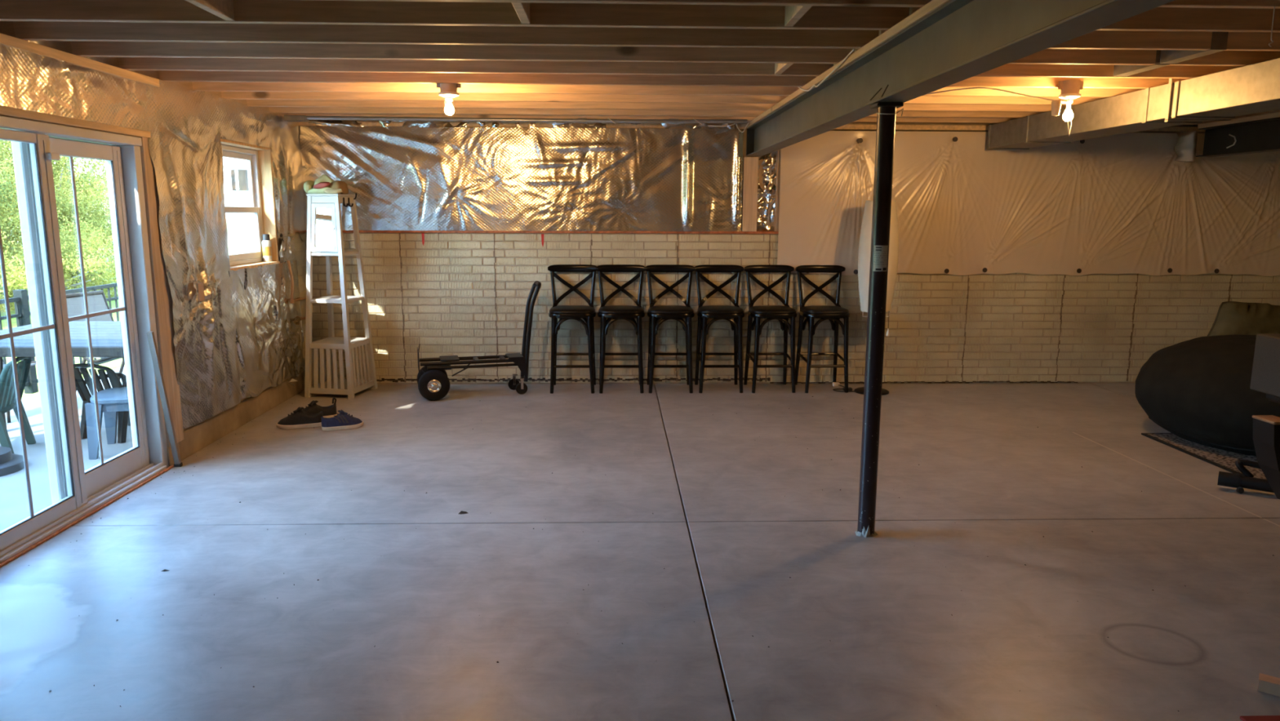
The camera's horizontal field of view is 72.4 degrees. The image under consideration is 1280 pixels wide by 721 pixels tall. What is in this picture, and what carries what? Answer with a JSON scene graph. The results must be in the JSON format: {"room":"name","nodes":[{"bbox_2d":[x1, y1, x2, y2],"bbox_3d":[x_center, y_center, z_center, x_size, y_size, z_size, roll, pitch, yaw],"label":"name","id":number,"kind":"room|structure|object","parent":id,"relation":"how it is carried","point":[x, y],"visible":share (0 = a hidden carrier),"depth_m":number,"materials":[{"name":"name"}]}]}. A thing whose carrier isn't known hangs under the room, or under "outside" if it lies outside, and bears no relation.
{"room":"unfinished basement","nodes":[
{"label":"unfinished basement","id":0,"kind":"room"},
{"bbox_2d":[0,365,133,531],"bbox_3d":[-4.276,1.218,3.123,2.335,0.120,13.988,0,10,-2],"label":"patio","id":1,"kind":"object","parent":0,"point":[14,500],"depth_m":5.90,"materials":[{"name":"concrete"}]},
{"bbox_2d":[0,446,24,476],"bbox_3d":[-4.291,0.661,5.686,0.480,0.120,0.480,0,10,-2],"label":"base","id":2,"kind":"object","parent":1,"relation":"on","point":[10,463],"visible":0.94,"depth_m":5.69,"materials":[{"name":"grey concrete"}]},
{"bbox_2d":[0,356,35,453],"bbox_3d":[-4.565,0.316,6.066,0.556,0.679,0.533,-3,10,-16],"label":"chair","id":3,"kind":"object","parent":1,"relation":"on","point":[8,402],"visible":0.78,"depth_m":6.09,"materials":[{"name":"green plastic"}]},
{"bbox_2d":[0,356,36,422],"bbox_3d":[-5.285,-0.004,7.149,0.534,0.946,0.520,1,10,2],"label":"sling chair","id":4,"kind":"object","parent":1,"relation":"on","point":[2,363],"visible":0.15,"depth_m":6.98,"materials":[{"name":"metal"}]},
{"bbox_2d":[0,320,124,426],"bbox_3d":[-4.238,0.160,6.729,1.450,0.760,1.460,0,10,-2],"label":"patio table","id":5,"kind":"object","parent":1,"relation":"on","point":[106,335],"visible":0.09,"depth_m":6.23,"materials":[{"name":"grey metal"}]},
{"bbox_2d":[66,289,124,391],"bbox_3d":[-4.778,-0.142,7.979,0.684,0.946,0.578,2,10,10],"label":"sling chair","id":6,"kind":"object","parent":1,"relation":"on","point":[96,300],"visible":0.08,"depth_m":8.00,"materials":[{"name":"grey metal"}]},
{"bbox_2d":[73,363,130,443],"bbox_3d":[-3.911,0.275,6.591,0.503,0.590,0.525,3,10,18],"label":"chair","id":7,"kind":"object","parent":1,"relation":"on","point":[123,417],"visible":0.46,"depth_m":6.40,"materials":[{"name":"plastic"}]},
{"bbox_2d":[84,386,128,459],"bbox_3d":[-3.606,0.428,6.205,0.445,0.418,0.460,-3,10,-16],"label":"side table","id":8,"kind":"object","parent":1,"relation":"on","point":[111,401],"visible":0.43,"depth_m":5.97,"materials":[{"name":"grey plastic"}]},
{"bbox_2d":[222,156,253,253],"bbox_3d":[-4.393,-1.373,9.432,2.185,2.877,0.190,0,10,-2],"label":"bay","id":9,"kind":"object","parent":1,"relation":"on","point":[236,186],"visible":0.09,"depth_m":9.32,"materials":[{"name":"white"}]},
{"bbox_2d":[230,168,248,190],"bbox_3d":[-4.231,-1.915,9.274,0.200,0.220,0.030,0,10,-2],"label":"window","id":10,"kind":"structure","parent":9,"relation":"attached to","point":[238,177],"depth_m":9.26,"materials":[{"name":"white glass"}]},
{"bbox_2d":[0,33,306,467],"bbox_3d":[-2.997,-0.083,2.689,0.200,2.880,11.505,0,10,-2],"label":"wall","id":11,"kind":"structure","parent":0,"point":[191,439],"depth_m":5.53,"materials":[{"name":"silver foil insulation"},{"name":"wood"},{"name":"tan concrete"}]},
{"bbox_2d":[0,43,149,131],"bbox_3d":[-2.951,-1.335,4.134,0.037,0.283,2.370,0,10,-2],"label":"insulation","id":12,"kind":"object","parent":11,"relation":"attached to","point":[29,81],"visible":1,"depth_m":4.52},
{"bbox_2d":[0,115,173,567],"bbox_3d":[-3.047,-0.153,4.449,0.195,2.070,2.000,0,10,-2],"label":"door","id":13,"kind":"structure","parent":11,"relation":"in","point":[77,493],"depth_m":4.63,"materials":[{"name":"white plastic"}]},
{"bbox_2d":[145,80,306,429],"bbox_3d":[-3.012,-0.837,6.729,0.092,2.225,2.630,0,10,-2],"label":"insulation","id":14,"kind":"object","parent":11,"relation":"attached to","point":[187,126],"visible":0.99,"depth_m":6.00},
{"bbox_2d":[220,138,279,271],"bbox_3d":[-3.124,-1.207,6.830,0.185,0.960,0.990,0,10,-2],"label":"window","id":15,"kind":"structure","parent":11,"relation":"in","point":[259,158],"depth_m":7.23,"materials":[{"name":"brown wood"}]},
{"bbox_2d":[262,234,272,262],"bbox_3d":[-3.110,-0.938,7.287,0.073,0.228,0.073,0,10,-2],"label":"bottle","id":16,"kind":"object","parent":15,"relation":"on","point":[266,242],"visible":1,"depth_m":7.26,"materials":[{"name":"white plastic"}]},
{"bbox_2d":[229,260,304,399],"bbox_3d":[-3.040,-0.270,7.179,0.050,1.024,1.460,0,10,-2],"label":"insulation","id":17,"kind":"object","parent":11,"relation":"attached to","point":[269,344],"visible":0.97,"depth_m":7.09},
{"bbox_2d":[279,235,295,284],"bbox_3d":[-3.058,-0.869,7.564,0.055,0.400,0.320,0,10,-2],"label":"insulation","id":18,"kind":"object","parent":11,"relation":"attached to","point":[286,252],"visible":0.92,"depth_m":7.61},
{"bbox_2d":[287,378,297,385],"bbox_3d":[-3.042,0.199,7.635,0.028,0.070,0.164,2,10,8],"label":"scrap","id":19,"kind":"object","parent":11,"relation":"attached to","point":[291,380],"visible":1,"depth_m":7.66,"materials":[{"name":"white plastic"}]},
{"bbox_2d":[286,260,306,324],"bbox_3d":[-3.020,-0.617,7.763,0.052,0.567,0.449,0,10,-2],"label":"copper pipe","id":20,"kind":"object","parent":11,"relation":"attached to","point":[296,322],"visible":0.74,"depth_m":7.58,"materials":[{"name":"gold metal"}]},
{"bbox_2d":[0,382,1279,720],"bbox_3d":[2.018,1.237,2.922,10.195,0.160,11.225,0,10,-2],"label":"floor","id":21,"kind":"structure","parent":0,"point":[407,575],"depth_m":3.99,"materials":[{"name":"concrete"}]},
{"bbox_2d":[146,331,182,466],"bbox_3d":[-2.977,0.253,5.480,0.048,0.890,0.162,3,10,14],"label":"wooden bar","id":22,"kind":"object","parent":21,"relation":"on","point":[150,335],"visible":1,"depth_m":5.47,"materials":[{"name":"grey wood"}]},
{"bbox_2d":[275,406,323,429],"bbox_3d":[-2.584,0.430,6.637,0.335,0.152,0.142,-3,10,-17],"label":"sneaker","id":23,"kind":"object","parent":21,"relation":"on","point":[300,419],"visible":0.98,"depth_m":6.60,"materials":[{"name":"black fabric"}]},
{"bbox_2d":[302,397,337,417],"bbox_3d":[-2.559,0.384,6.869,0.339,0.165,0.142,-5,11,-26],"label":"sneaker","id":24,"kind":"object","parent":21,"relation":"on","point":[329,411],"visible":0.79,"depth_m":6.86,"materials":[{"name":"black fabric"}]},
{"bbox_2d":[304,180,377,399],"bbox_3d":[-2.688,-0.633,7.742,0.450,1.882,0.484,2,10,9],"label":"tower","id":25,"kind":"object","parent":21,"relation":"on","point":[324,223],"depth_m":7.63,"materials":[{"name":"white paint"}]},
{"bbox_2d":[303,174,340,194],"bbox_3d":[-2.743,-1.523,7.555,0.289,0.166,0.215,0,10,-2],"label":"sun hat","id":26,"kind":"object","parent":25,"relation":"on","point":[320,184],"visible":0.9,"depth_m":7.48,"materials":[{"name":"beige fabric"}]},
{"bbox_2d":[315,208,333,247],"bbox_3d":[-2.711,-1.139,7.505,0.183,0.334,0.017,2,10,9],"label":"mirror","id":27,"kind":"object","parent":25,"relation":"attached to","point":[324,217],"depth_m":7.50,"materials":[{"name":"clear glass"}]},
{"bbox_2d":[320,409,364,431],"bbox_3d":[-2.248,0.443,6.604,0.304,0.139,0.129,-5,11,-28],"label":"sneaker","id":28,"kind":"object","parent":21,"relation":"on","point":[342,420],"visible":1,"depth_m":6.56,"materials":[{"name":"blue fabric"}]},
{"bbox_2d":[458,511,467,514],"bbox_3d":[-0.959,0.824,4.747,0.056,0.013,0.017,-2,10,-13],"label":"dry leaf","id":29,"kind":"object","parent":21,"relation":"on","point":[460,512],"visible":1,"depth_m":4.75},
{"bbox_2d":[417,280,541,400],"bbox_3d":[-1.427,-0.193,7.777,1.101,1.008,0.412,-2,10,-16],"label":"hand truck","id":30,"kind":"object","parent":21,"relation":"on","point":[433,380],"visible":1,"depth_m":7.73,"materials":[{"name":"black metal"}]},
{"bbox_2d":[547,264,598,393],"bbox_3d":[-0.617,-0.296,8.020,0.464,1.140,0.445,0,10,-2],"label":"bar stool","id":31,"kind":"object","parent":21,"relation":"on","point":[565,313],"visible":1,"depth_m":7.93,"materials":[{"name":"black paint"}]},
{"bbox_2d":[595,264,645,393],"bbox_3d":[-0.173,-0.297,8.034,0.464,1.140,0.445,0,10,-2],"label":"bar stool","id":32,"kind":"object","parent":21,"relation":"on","point":[628,313],"visible":1,"depth_m":7.91,"materials":[{"name":"black paint"}]},
{"bbox_2d":[48,390,1274,711],"bbox_3d":[0.235,0.741,5.300,6.419,0.006,5.535,0,10,-2],"label":"floor grit","id":33,"kind":"structure","parent":21,"relation":"on","point":[657,390],"depth_m":4.07,"materials":[{"name":"grey concrete"}]},
{"bbox_2d":[644,264,694,393],"bbox_3d":[0.279,-0.297,8.047,0.464,1.140,0.445,0,10,-1],"label":"bar stool","id":34,"kind":"object","parent":21,"relation":"on","point":[677,313],"visible":1,"depth_m":7.98,"materials":[{"name":"black paint"}]},
{"bbox_2d":[694,264,744,393],"bbox_3d":[0.735,-0.298,8.061,0.464,1.140,0.445,0,10,-2],"label":"bar stool","id":35,"kind":"object","parent":21,"relation":"on","point":[716,313],"visible":1,"depth_m":8.14,"materials":[{"name":"black paint"}]},
{"bbox_2d":[743,264,796,393],"bbox_3d":[1.210,-0.298,8.075,0.464,1.140,0.445,0,10,-3],"label":"bar stool","id":36,"kind":"object","parent":21,"relation":"on","point":[782,313],"visible":1,"depth_m":8.15,"materials":[{"name":"black paint"}]},
{"bbox_2d":[795,265,849,393],"bbox_3d":[1.693,-0.299,8.089,0.464,1.140,0.445,0,10,-4],"label":"bar stool","id":37,"kind":"object","parent":21,"relation":"on","point":[835,313],"visible":1,"depth_m":8.14,"materials":[{"name":"black paint"}]},
{"bbox_2d":[831,382,855,391],"bbox_3d":[1.905,0.258,8.103,0.231,0.035,0.428,-7,12,-37],"label":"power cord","id":38,"kind":"object","parent":21,"relation":"on","point":[833,384],"visible":0.84,"depth_m":8.12,"materials":[{"name":"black plastic"}]},
{"bbox_2d":[853,200,898,395],"bbox_3d":[2.130,-0.563,7.883,0.349,1.730,0.349,5,11,26],"label":"floor lamp","id":39,"kind":"object","parent":21,"relation":"on","point":[864,246],"visible":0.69,"depth_m":7.72,"materials":[{"name":"white fabric"}]},
{"bbox_2d":[855,84,903,537],"bbox_3d":[1.147,-0.199,4.291,0.174,2.206,0.136,0,10,-2],"label":"steel column","id":40,"kind":"structure","parent":21,"relation":"on","point":[886,111],"depth_m":4.26,"materials":[{"name":"black metal"}]},
{"bbox_2d":[746,0,1174,155],"bbox_3d":[1.215,-1.082,2.491,0.160,0.289,11.200,0,10,-2],"label":"steel beam","id":41,"kind":"structure","parent":40,"relation":"on","point":[943,43],"depth_m":3.49,"materials":[{"name":"grey metal"}]},
{"bbox_2d":[707,121,749,132],"bbox_3d":[0.791,-2.093,7.825,0.355,0.086,0.178,0,10,-2],"label":"electrical cable","id":42,"kind":"object","parent":41,"relation":"hanging from","point":[748,122],"visible":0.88,"depth_m":7.87,"materials":[{"name":"white plastic"}]},
{"bbox_2d":[798,48,854,91],"bbox_3d":[1.050,-1.636,5.056,0.024,0.087,1.352,0,10,-2],"label":"electrical cable","id":43,"kind":"object","parent":41,"relation":"attached to","point":[852,50],"visible":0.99,"depth_m":4.81,"materials":[{"name":"white plastic"}]},
{"bbox_2d":[1141,432,1266,479],"bbox_3d":[4.948,0.705,5.606,2.375,0.012,1.920,0,10,-2],"label":"area rug","id":44,"kind":"object","parent":21,"relation":"on","point":[1225,460],"visible":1,"depth_m":5.96,"materials":[{"name":"grey carpet"}]},
{"bbox_2d":[1134,334,1279,455],"bbox_3d":[4.580,0.212,6.275,1.805,0.734,1.729,0,10,-2],"label":"bean bag","id":45,"kind":"object","parent":44,"relation":"on","point":[1197,390],"visible":0.72,"depth_m":5.99,"materials":[{"name":"black fabric"}]},
{"bbox_2d":[1207,301,1279,336],"bbox_3d":[5.402,-0.253,7.383,1.505,0.476,0.416,-1,10,-5],"label":"cushion","id":46,"kind":"object","parent":45,"relation":"on","point":[1233,317],"visible":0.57,"depth_m":7.26,"materials":[{"name":"green fabric"}]},
{"bbox_2d":[1217,333,1279,499],"bbox_3d":[3.945,0.346,4.924,1.087,0.938,0.650,3,10,15],"label":"exercise machine","id":47,"kind":"object","parent":21,"relation":"on","point":[1265,375],"visible":1,"depth_m":4.96,"materials":[{"name":"black metal"}]},
{"bbox_2d":[1240,715,1279,720],"bbox_3d":[2.344,1.215,2.537,0.765,0.011,0.655,0,10,-2],"label":"floor mat","id":48,"kind":"object","parent":21,"relation":"on","point":[1253,717],"visible":1,"depth_m":2.83,"materials":[{"name":"red fabric"}]},
{"bbox_2d":[1257,672,1279,696],"bbox_3d":[2.262,1.129,2.949,0.288,0.042,0.055,7,12,36],"label":"wood offcut","id":49,"kind":"object","parent":21,"relation":"on","point":[1269,684],"visible":1,"depth_m":3.00,"materials":[{"name":"brown wood"}]},
{"bbox_2d":[0,0,1279,124],"bbox_3d":[2.102,-1.381,2.520,10.445,0.303,11.705,0,10,-2],"label":"ceiling","id":50,"kind":"structure","parent":0,"point":[509,59],"depth_m":4.64,"materials":[{"name":"brown wood"}]},
{"bbox_2d":[436,83,461,115],"bbox_3d":[-1.225,-1.685,5.603,0.132,0.220,0.132,7,12,36],"label":"ceiling light","id":51,"kind":"object","parent":50,"relation":"attached to","point":[448,91],"visible":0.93,"depth_m":5.57,"materials":[{"name":"plastic"}]},
{"bbox_2d":[284,115,747,124],"bbox_3d":[-1.048,-2.069,7.537,3.960,0.055,0.110,0,10,-2],"label":"conduit pipe","id":52,"kind":"object","parent":50,"relation":"attached to","point":[286,117],"visible":1,"depth_m":7.52,"materials":[{"name":"white metal"}]},
{"bbox_2d":[925,87,1055,100],"bbox_3d":[1.945,-1.715,5.697,1.422,0.090,0.163,3,10,17],"label":"electrical cable","id":53,"kind":"object","parent":50,"relation":"attached to","point":[968,87],"visible":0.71,"depth_m":5.55,"materials":[{"name":"white plastic"}]},
{"bbox_2d":[1051,80,1083,135],"bbox_3d":[2.707,-1.604,5.573,0.208,0.340,0.132,0,10,-2],"label":"ceiling light","id":54,"kind":"object","parent":50,"relation":"attached to","point":[1069,89],"visible":1,"depth_m":5.53,"materials":[{"name":"plastic"}]},
{"bbox_2d":[986,57,1279,149],"bbox_3d":[3.461,-1.436,4.418,0.395,0.260,7.174,0,10,-2],"label":"duct","id":55,"kind":"object","parent":50,"relation":"hanging from","point":[1255,88],"visible":0.96,"depth_m":5.54,"materials":[{"name":"silver metal"}]},
{"bbox_2d":[1173,111,1279,161],"bbox_3d":[5.153,-1.439,4.807,0.228,0.329,6.650,0,10,-2],"label":"duct","id":56,"kind":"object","parent":50,"relation":"attached to","point":[1257,133],"depth_m":7.48,"materials":[{"name":"grey metal"}]},
{"bbox_2d":[1268,6,1275,47],"bbox_3d":[2.480,-1.311,3.424,0.018,0.161,0.004,0,10,-2],"label":"hanging wire","id":57,"kind":"object","parent":50,"relation":"hanging from","point":[1274,6],"visible":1,"depth_m":3.42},
{"bbox_2d":[298,120,1279,385],"bbox_3d":[1.928,-1.073,8.345,10.445,2.780,0.318,0,10,-2],"label":"wall","id":58,"kind":"structure","parent":0,"point":[460,294],"depth_m":8.28,"materials":[{"name":"brick"}]},
{"bbox_2d":[298,126,743,231],"bbox_3d":[-1.068,-1.649,7.979,4.025,0.925,0.064,0,10,-2],"label":"insulation","id":59,"kind":"object","parent":58,"relation":"attached to","point":[402,178],"visible":0.95,"depth_m":7.99},
{"bbox_2d":[308,120,734,128],"bbox_3d":[-1.060,-2.153,7.925,3.850,0.090,0.071,0,10,-2],"label":"insulation","id":60,"kind":"object","parent":58,"relation":"attached to","point":[318,122],"visible":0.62,"depth_m":7.92},
{"bbox_2d":[305,230,778,234],"bbox_3d":[-0.898,-1.200,8.155,4.385,0.022,0.162,0,10,-2],"label":"trim","id":61,"kind":"structure","parent":58,"relation":"attached to","point":[343,231],"depth_m":8.09,"materials":[{"name":"brown wood"}]},
{"bbox_2d":[756,151,776,231],"bbox_3d":[1.176,-1.660,8.135,0.170,0.900,0.087,0,10,-2],"label":"insulation","id":62,"kind":"object","parent":58,"relation":"attached to","point":[766,189],"visible":0.76,"depth_m":8.14},
{"bbox_2d":[777,130,1279,275],"bbox_3d":[4.122,-1.450,8.160,5.670,1.319,0.062,0,10,-2],"label":"plastic sheeting","id":63,"kind":"object","parent":58,"relation":"attached to","point":[1121,203],"visible":0.85,"depth_m":8.15,"materials":[{"name":"plastic"}]},
{"bbox_2d":[857,137,862,142],"bbox_3d":[2.018,-2.011,8.000,0.044,0.044,0.010,0,10,-2],"label":"washer","id":64,"kind":"object","parent":63,"relation":"in","point":[860,140],"depth_m":8.00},
{"label":"outside","id":65,"kind":"structure","parent":0,"visible":0},
{"bbox_2d":[0,169,238,398],"bbox_3d":[-35.726,-3.211,13.602,60.000,4.922,90.000,0,10,-2],"label":"lawn","id":66,"kind":"structure","parent":65,"point":[231,226],"depth_m":14.78,"materials":[{"name":"green plant"}]},
{"bbox_2d":[0,141,20,262],"bbox_3d":[-11.162,-2.374,13.132,3.740,4.004,3.715,-1,10,-8],"label":"tree","id":67,"kind":"object","parent":66,"relation":"on","point":[5,175],"visible":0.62,"depth_m":13.75,"materials":[{"name":"green plant"}]},
{"bbox_2d":[0,226,27,306],"bbox_3d":[-10.177,-1.196,12.023,3.839,2.278,3.384,5,11,26],"label":"shrub","id":68,"kind":"object","parent":66,"relation":"on","point":[12,267],"visible":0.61,"depth_m":12.54,"materials":[{"name":"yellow plant"}]},
{"bbox_2d":[0,139,73,292],"bbox_3d":[-11.930,-2.960,14.929,4.170,4.540,4.037,2,10,13],"label":"tree","id":69,"kind":"object","parent":66,"relation":"on","point":[2,168],"visible":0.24,"depth_m":15.03,"materials":[{"name":"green plant"}]},
{"bbox_2d":[0,140,106,249],"bbox_3d":[-13.364,-4.094,17.872,5.059,5.347,5.026,-1,10,-8],"label":"tree","id":70,"kind":"object","parent":66,"relation":"on","point":[1,140],"visible":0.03,"depth_m":17.99,"materials":[{"name":"green plant"}]},
{"bbox_2d":[0,140,115,284],"bbox_3d":[-11.415,-3.107,17.339,3.753,4.086,3.634,2,10,13],"label":"tree","id":71,"kind":"object","parent":66,"relation":"on","point":[63,179],"visible":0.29,"depth_m":17.01,"materials":[{"name":"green plant"}]},
{"bbox_2d":[0,203,116,311],"bbox_3d":[-9.953,-1.553,14.412,3.647,2.164,3.215,5,11,26],"label":"shrub","id":72,"kind":"object","parent":66,"relation":"on","point":[65,252],"visible":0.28,"depth_m":14.54,"materials":[{"name":"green plant"}]},
{"bbox_2d":[1,182,118,297],"bbox_3d":[-10.806,-2.080,16.608,4.223,2.506,3.723,5,11,26],"label":"shrub","id":73,"kind":"object","parent":66,"relation":"on","point":[68,211],"visible":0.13,"depth_m":16.47,"materials":[{"name":"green plant"}]},
{"bbox_2d":[0,282,121,393],"bbox_3d":[-5.689,-0.317,8.908,0.080,0.960,14.000,0,10,-2],"label":"railing fence","id":74,"kind":"object","parent":66,"relation":"on","point":[20,298],"visible":0.13,"depth_m":8.08,"materials":[{"name":"brown metal"}]},
{"bbox_2d":[59,157,107,218],"bbox_3d":[-14.128,-5.647,21.140,4.622,6.969,4.681,6,11,30],"label":"tree","id":75,"kind":"object","parent":66,"relation":"on","point":[78,157],"visible":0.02,"depth_m":21.96,"materials":[{"name":"green plant"}]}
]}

